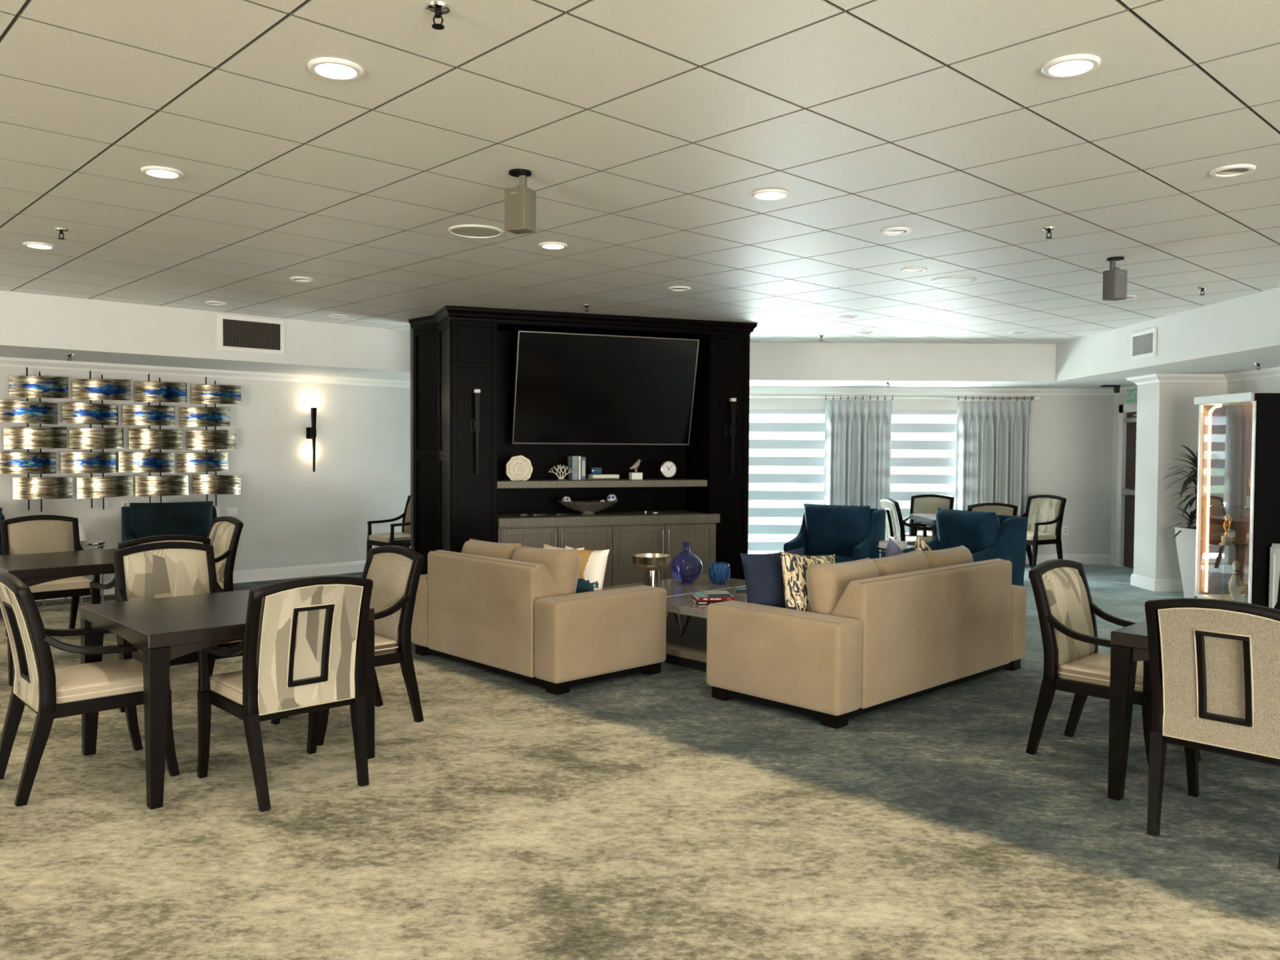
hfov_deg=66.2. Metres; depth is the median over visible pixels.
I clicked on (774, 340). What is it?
recessed light
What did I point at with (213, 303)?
recessed light
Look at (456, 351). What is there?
entertainment center
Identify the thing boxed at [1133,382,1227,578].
wall pillar
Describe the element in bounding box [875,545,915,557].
side table
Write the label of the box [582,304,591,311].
sprinkler
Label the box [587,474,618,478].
book
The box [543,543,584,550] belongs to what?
throw pillow
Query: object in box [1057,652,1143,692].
seat cushion
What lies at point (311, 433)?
sconce
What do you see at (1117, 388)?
security camera
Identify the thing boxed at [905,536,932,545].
seat cushion
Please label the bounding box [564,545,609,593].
throw pillow
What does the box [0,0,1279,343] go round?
ceiling
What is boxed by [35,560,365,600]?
baseboard
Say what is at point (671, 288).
recessed light
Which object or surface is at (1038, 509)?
cushion
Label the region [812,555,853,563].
seat cushion
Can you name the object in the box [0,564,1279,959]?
floor
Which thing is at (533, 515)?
remote control
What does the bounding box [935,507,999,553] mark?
pillow
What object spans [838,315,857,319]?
recessed light
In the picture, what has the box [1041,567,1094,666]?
cushion
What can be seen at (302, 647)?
dining chair
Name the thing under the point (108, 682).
seat cushion
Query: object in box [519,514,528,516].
remote control
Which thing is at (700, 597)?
book
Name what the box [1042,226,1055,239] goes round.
sprinkler
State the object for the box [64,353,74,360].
sprinkler
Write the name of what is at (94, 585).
dining chair
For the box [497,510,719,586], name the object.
sideboard
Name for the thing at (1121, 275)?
grille
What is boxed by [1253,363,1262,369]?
sprinkler
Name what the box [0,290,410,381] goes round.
soffit
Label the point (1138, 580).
baseboard
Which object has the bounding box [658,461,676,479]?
desk clock
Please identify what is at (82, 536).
table lamp
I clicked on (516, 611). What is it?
loveseat
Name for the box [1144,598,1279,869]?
dining chair
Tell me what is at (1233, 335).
ceiling soffit
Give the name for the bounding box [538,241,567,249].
recessed light
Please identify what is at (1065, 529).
wall outlet
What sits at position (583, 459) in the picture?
book
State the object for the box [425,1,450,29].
sprinkler
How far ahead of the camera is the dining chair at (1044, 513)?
13.00 m
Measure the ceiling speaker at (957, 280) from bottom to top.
0.011 m
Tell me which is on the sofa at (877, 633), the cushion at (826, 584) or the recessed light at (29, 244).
the cushion at (826, 584)
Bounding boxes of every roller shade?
[747,409,825,551]
[889,410,957,533]
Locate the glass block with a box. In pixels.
[591,466,601,474]
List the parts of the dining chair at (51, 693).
leg, panel, window trim, frame, leg, arm, seat frame, arm, leg, leg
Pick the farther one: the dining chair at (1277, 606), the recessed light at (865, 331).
the recessed light at (865, 331)
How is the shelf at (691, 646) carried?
attached to the coffee table at (686, 632)
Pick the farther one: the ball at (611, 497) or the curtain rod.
the curtain rod
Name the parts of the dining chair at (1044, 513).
leg, leg, seat frame, frame, arm, leg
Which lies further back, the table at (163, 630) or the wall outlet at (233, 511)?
the wall outlet at (233, 511)
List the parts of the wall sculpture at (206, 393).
panel, panel, rod, panel, rod, panel, panel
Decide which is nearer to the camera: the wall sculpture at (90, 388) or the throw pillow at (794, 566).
the throw pillow at (794, 566)
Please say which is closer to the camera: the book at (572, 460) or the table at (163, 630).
the table at (163, 630)
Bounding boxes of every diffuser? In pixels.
[473,389,479,392]
[729,398,736,401]
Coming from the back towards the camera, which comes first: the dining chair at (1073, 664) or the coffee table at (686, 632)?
the coffee table at (686, 632)
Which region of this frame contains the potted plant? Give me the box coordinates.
[1163,444,1221,598]
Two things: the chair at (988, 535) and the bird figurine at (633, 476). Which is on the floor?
the chair at (988, 535)
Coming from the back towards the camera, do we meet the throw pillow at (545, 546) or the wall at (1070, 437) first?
the wall at (1070, 437)
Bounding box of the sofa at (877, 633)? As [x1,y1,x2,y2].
[706,545,1026,728]
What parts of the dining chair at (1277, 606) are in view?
arm, frame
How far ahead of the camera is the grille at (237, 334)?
10.03 m
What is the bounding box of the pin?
[1228,560,1242,599]
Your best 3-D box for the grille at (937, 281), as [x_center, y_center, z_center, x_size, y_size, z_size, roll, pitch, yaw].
[2.474,-1.573,7.753,0.300,0.007,0.300,0,2,0]
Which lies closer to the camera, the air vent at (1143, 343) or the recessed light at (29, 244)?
the recessed light at (29, 244)
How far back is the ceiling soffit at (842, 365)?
12.31 m
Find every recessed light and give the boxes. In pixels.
[22,241,56,248]
[140,165,183,178]
[204,301,226,305]
[288,276,314,282]
[307,57,363,80]
[328,314,347,317]
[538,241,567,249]
[667,286,690,291]
[751,189,788,199]
[772,339,787,342]
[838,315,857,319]
[856,330,873,333]
[880,226,911,235]
[900,266,926,272]
[1009,331,1026,334]
[1041,53,1100,78]
[1125,294,1137,299]
[1209,164,1256,177]
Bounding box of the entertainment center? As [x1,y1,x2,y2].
[408,305,757,579]
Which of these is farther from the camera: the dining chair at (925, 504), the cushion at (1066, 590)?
the dining chair at (925, 504)
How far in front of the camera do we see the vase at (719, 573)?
8.18 m
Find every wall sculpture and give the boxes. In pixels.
[0,367,72,511]
[60,370,133,509]
[118,373,188,502]
[177,377,241,506]
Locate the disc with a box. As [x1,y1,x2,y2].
[506,455,533,480]
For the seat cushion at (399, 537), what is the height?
0.105 m
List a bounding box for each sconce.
[306,404,316,471]
[469,389,480,475]
[724,398,736,475]
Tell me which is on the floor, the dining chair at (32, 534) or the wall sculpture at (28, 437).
the dining chair at (32, 534)
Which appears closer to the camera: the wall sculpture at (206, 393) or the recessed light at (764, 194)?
the recessed light at (764, 194)
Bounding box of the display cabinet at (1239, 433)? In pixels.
[1194,391,1279,607]
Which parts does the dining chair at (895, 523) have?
panel, window trim, frame, arm, arm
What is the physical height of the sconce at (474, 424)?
0.815 m
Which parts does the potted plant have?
planter, stem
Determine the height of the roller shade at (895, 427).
2.088 m
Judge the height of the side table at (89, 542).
0.620 m
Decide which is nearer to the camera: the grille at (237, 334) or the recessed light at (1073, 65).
the recessed light at (1073, 65)
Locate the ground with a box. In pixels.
[748,483,824,534]
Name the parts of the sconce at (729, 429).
wall plate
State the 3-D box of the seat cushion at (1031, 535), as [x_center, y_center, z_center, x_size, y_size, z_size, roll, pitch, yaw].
[5.152,0.729,13.028,0.490,0.105,0.510,-1,2,-30]
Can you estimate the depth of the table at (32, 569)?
6.76 m
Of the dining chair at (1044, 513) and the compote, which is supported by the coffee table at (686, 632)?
the compote
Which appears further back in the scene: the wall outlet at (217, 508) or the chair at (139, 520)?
the wall outlet at (217, 508)
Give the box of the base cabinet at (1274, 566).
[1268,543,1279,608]
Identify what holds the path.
on the ground
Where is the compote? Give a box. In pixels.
[631,553,672,587]
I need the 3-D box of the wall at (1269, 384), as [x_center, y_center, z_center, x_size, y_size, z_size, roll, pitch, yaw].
[6.701,-0.144,4.872,0.200,3.200,17.750,0,2,0]
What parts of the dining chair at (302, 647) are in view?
leg, arm, leg, seat frame, frame, window trim, panel, leg, leg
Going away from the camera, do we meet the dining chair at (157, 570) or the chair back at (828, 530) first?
the dining chair at (157, 570)
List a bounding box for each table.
[0,548,117,686]
[42,539,105,607]
[80,589,374,809]
[602,574,746,671]
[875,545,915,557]
[909,514,937,539]
[1107,620,1185,800]
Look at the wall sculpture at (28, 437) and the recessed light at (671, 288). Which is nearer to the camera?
the recessed light at (671, 288)
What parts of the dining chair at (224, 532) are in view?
arm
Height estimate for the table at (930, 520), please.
0.762 m
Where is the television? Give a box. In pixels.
[511,329,699,444]
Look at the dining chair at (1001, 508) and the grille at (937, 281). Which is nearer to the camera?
the grille at (937, 281)
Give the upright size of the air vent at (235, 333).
0.360 m
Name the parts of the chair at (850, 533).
panel, panel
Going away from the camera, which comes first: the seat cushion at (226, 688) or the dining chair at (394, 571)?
the seat cushion at (226, 688)
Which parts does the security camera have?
ceiling plate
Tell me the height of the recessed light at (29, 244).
0.014 m
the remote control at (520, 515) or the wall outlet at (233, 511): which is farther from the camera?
the wall outlet at (233, 511)
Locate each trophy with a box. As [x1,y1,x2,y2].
[1218,514,1234,546]
[1237,582,1248,603]
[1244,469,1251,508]
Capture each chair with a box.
[0,507,4,609]
[0,515,100,636]
[0,572,179,806]
[89,534,210,665]
[112,541,242,712]
[121,501,217,542]
[197,575,373,811]
[206,515,243,591]
[271,545,424,746]
[366,495,410,557]
[783,503,885,563]
[879,497,932,557]
[902,493,954,537]
[902,507,1027,586]
[966,502,1017,515]
[1020,494,1066,568]
[1025,559,1200,765]
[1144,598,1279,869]
[1273,574,1279,609]
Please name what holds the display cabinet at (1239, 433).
on the floor
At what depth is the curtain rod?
13.56 m
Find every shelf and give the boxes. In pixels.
[497,478,706,488]
[666,614,706,662]
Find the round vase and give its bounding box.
[670,542,702,584]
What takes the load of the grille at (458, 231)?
attached to the ceiling speaker at (473, 231)
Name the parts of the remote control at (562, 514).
casing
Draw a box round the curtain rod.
[749,395,1039,399]
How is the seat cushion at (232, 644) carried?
on the dining chair at (157, 570)
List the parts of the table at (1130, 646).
leg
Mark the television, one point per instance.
(580, 388)
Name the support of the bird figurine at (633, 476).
on the shelf at (622, 482)
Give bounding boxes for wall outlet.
[120,501,128,511]
[215,507,219,516]
[226,506,237,515]
[1062,526,1068,534]
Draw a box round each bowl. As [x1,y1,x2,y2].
[557,499,619,515]
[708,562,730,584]
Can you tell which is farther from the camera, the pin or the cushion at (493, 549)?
the pin
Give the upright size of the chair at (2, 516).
0.995 m
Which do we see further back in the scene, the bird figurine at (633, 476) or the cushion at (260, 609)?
the bird figurine at (633, 476)
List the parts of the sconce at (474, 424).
wall plate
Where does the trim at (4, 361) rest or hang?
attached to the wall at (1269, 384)
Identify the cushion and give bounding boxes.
[7,520,74,555]
[29,576,93,592]
[54,658,143,703]
[123,548,209,600]
[196,640,241,651]
[208,520,235,582]
[208,670,242,705]
[217,580,224,588]
[256,596,266,675]
[366,552,413,641]
[368,532,410,542]
[374,635,398,655]
[404,498,410,533]
[461,538,521,559]
[511,545,580,595]
[805,557,879,614]
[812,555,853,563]
[871,549,929,576]
[905,530,932,537]
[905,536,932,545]
[913,497,950,531]
[920,545,973,568]
[1026,497,1061,534]
[1026,530,1056,540]
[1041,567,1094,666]
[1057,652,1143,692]
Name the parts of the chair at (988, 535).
panel, panel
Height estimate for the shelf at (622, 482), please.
0.070 m
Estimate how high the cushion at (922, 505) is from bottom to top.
0.526 m
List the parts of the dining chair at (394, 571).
leg, leg, leg, seat frame, arm, frame, leg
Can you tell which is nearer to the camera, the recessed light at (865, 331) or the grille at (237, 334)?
the grille at (237, 334)
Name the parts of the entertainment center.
panel frame, panel frame, panel frame, crown, panel frame, panel frame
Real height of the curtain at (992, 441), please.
2.318 m
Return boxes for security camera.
[1100,385,1120,392]
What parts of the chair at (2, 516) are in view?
panel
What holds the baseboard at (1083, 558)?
attached to the wall at (1070, 437)
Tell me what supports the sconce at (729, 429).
attached to the entertainment center
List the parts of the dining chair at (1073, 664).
leg, frame, leg, seat frame, arm, arm, leg, leg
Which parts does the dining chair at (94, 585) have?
arm, leg, frame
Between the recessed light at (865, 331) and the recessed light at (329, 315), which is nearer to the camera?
the recessed light at (329, 315)
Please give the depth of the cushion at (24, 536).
8.18 m
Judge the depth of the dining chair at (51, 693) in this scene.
4.48 m
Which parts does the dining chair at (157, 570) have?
leg, arm, frame, seat frame, leg, arm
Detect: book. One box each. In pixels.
[568,456,577,479]
[577,456,581,479]
[581,457,586,479]
[585,477,619,479]
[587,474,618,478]
[690,596,736,604]
[692,592,734,601]
[703,590,730,596]
[732,586,746,592]
[879,540,907,548]
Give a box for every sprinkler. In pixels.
[54,227,68,239]
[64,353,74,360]
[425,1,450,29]
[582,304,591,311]
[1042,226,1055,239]
[1197,286,1207,295]
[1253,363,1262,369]
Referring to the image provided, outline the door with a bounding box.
[1115,403,1137,568]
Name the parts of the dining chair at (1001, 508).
panel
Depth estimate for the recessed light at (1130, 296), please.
8.49 m
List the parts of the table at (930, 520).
leg, leg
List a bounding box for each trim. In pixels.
[0,356,1279,395]
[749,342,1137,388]
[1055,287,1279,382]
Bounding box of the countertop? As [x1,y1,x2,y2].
[497,510,719,528]
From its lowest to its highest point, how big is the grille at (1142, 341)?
0.200 m
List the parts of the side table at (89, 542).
leg, leg, leg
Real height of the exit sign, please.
0.200 m
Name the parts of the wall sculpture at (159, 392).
panel, panel, rod, panel, rod, panel, panel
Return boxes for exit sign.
[1126,389,1137,404]
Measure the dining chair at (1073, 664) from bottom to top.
1.000 m
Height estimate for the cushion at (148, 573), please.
0.526 m
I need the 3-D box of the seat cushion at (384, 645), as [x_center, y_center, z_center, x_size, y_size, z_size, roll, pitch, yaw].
[-1.701,0.923,5.555,0.490,0.105,0.510,-1,2,-44]
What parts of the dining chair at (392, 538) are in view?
leg, arm, seat frame, arm, frame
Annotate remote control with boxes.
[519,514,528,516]
[532,514,546,516]
[555,513,568,515]
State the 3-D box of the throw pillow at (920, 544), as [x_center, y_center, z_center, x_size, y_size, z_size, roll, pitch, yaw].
[2.126,0.694,7.243,0.185,0.585,0.593,1,2,33]
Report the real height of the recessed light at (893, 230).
0.012 m
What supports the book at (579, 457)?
on the shelf at (622, 482)
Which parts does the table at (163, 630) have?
leg, leg, leg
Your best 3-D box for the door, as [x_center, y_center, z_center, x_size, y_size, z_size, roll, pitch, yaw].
[6.625,0.097,12.938,0.270,2.220,1.220,0,2,0]
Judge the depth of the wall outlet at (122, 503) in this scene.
10.54 m
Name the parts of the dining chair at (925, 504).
arm, frame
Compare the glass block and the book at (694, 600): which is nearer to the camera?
the book at (694, 600)
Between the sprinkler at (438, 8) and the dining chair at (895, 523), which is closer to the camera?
the sprinkler at (438, 8)
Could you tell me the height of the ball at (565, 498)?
0.096 m
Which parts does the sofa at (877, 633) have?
arm, arm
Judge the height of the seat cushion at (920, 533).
0.105 m
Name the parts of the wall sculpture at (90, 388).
panel, panel, rod, panel, panel, rod, panel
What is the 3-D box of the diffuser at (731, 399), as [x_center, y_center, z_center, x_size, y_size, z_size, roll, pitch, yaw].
[0.975,-0.842,10.317,0.052,0.033,0.052,0,2,-21]
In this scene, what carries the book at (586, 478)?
on the shelf at (622, 482)
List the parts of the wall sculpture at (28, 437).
rod, panel, panel, panel, panel, rod, panel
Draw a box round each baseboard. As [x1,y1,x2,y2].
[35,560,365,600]
[1026,553,1111,564]
[1130,573,1183,591]
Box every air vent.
[217,314,284,355]
[1129,327,1156,360]
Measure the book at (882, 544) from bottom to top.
0.055 m
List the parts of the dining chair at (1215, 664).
leg, leg, frame, panel, seat frame, window trim, leg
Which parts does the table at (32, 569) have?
leg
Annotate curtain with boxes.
[823,395,893,540]
[955,395,1032,564]
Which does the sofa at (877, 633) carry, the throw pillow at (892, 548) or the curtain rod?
the throw pillow at (892, 548)
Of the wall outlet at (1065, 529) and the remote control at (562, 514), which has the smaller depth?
the remote control at (562, 514)
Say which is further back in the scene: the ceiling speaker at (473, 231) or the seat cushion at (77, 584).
the seat cushion at (77, 584)
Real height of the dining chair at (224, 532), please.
1.000 m
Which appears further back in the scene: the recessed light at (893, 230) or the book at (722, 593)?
the book at (722, 593)
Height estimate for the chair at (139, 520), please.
0.995 m
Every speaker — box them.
[448,224,503,238]
[504,168,536,234]
[931,275,976,284]
[1102,256,1127,301]
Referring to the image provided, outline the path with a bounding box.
[747,534,797,554]
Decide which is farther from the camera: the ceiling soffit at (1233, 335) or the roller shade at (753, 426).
the roller shade at (753, 426)
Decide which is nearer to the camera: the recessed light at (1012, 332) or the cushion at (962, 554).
the cushion at (962, 554)
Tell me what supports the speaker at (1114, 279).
hanging from the ceiling
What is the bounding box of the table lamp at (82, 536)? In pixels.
[78,521,87,541]
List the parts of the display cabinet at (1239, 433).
panel, panel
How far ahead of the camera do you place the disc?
9.77 m
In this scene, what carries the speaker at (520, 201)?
hanging from the ceiling
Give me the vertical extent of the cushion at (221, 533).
0.526 m
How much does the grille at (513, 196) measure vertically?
0.190 m
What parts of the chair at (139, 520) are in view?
panel, panel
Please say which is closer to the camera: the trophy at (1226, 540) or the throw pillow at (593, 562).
the throw pillow at (593, 562)
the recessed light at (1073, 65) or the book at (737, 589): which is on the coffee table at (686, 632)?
the book at (737, 589)
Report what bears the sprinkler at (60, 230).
attached to the ceiling
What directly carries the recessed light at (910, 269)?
in the ceiling
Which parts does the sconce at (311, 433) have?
wall plate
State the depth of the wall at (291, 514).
11.77 m
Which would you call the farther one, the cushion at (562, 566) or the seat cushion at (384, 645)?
the cushion at (562, 566)
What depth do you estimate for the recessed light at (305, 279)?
7.83 m
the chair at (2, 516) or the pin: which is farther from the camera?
the pin
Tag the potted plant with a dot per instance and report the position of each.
(1185, 537)
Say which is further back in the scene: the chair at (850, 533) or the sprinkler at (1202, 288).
the chair at (850, 533)
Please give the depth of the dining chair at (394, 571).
5.59 m
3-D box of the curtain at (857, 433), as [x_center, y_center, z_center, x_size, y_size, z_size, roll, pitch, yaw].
[3.020,-0.007,13.608,0.929,2.318,0.129,0,2,-1]
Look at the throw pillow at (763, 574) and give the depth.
6.24 m
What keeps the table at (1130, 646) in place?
on the floor
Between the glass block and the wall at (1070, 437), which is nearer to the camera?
the glass block
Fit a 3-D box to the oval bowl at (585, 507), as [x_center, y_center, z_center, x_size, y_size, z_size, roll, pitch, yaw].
[-0.531,0.282,10.116,0.664,0.147,0.340,0,2,-21]
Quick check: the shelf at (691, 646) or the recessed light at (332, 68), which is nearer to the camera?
the recessed light at (332, 68)
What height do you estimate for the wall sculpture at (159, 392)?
1.450 m
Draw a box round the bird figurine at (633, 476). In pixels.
[629,459,642,479]
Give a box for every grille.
[222,319,280,350]
[451,226,499,236]
[505,186,523,228]
[933,278,973,284]
[1115,269,1127,297]
[1133,332,1152,355]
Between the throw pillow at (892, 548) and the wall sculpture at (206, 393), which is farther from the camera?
the wall sculpture at (206, 393)
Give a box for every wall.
[0,366,410,582]
[749,393,1113,554]
[1110,376,1279,565]
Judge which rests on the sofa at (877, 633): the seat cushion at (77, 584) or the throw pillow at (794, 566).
the throw pillow at (794, 566)
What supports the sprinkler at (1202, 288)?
attached to the ceiling
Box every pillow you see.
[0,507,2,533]
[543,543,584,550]
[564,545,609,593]
[740,546,804,608]
[779,551,835,612]
[884,537,904,556]
[914,535,931,551]
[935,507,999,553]
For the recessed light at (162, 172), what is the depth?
4.80 m
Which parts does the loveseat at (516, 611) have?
arm, arm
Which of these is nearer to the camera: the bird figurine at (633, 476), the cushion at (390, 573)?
the cushion at (390, 573)
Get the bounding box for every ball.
[561,496,571,502]
[606,493,617,502]
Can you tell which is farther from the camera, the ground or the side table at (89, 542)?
the ground
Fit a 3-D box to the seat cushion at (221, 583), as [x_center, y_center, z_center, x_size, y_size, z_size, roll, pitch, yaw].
[-3.707,0.838,7.965,0.490,0.105,0.510,-1,2,-44]
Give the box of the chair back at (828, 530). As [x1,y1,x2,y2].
[804,503,870,556]
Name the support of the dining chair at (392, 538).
on the floor
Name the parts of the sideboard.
door, door, door, handle, handle, door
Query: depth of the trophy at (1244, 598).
9.65 m
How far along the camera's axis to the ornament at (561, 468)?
9.97 m
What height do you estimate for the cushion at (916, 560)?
0.478 m
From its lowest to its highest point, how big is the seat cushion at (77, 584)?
0.105 m
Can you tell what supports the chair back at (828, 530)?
on the chair at (850, 533)
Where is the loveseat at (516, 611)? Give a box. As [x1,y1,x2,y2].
[411,538,666,695]
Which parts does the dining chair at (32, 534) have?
arm, frame, seat frame, leg, arm, leg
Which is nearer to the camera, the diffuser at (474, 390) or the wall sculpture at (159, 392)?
the diffuser at (474, 390)
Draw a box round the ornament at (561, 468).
[549,464,572,479]
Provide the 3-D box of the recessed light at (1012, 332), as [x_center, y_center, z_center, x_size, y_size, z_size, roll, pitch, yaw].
[4.285,-1.666,11.127,0.190,0.012,0.190,0,2,0]

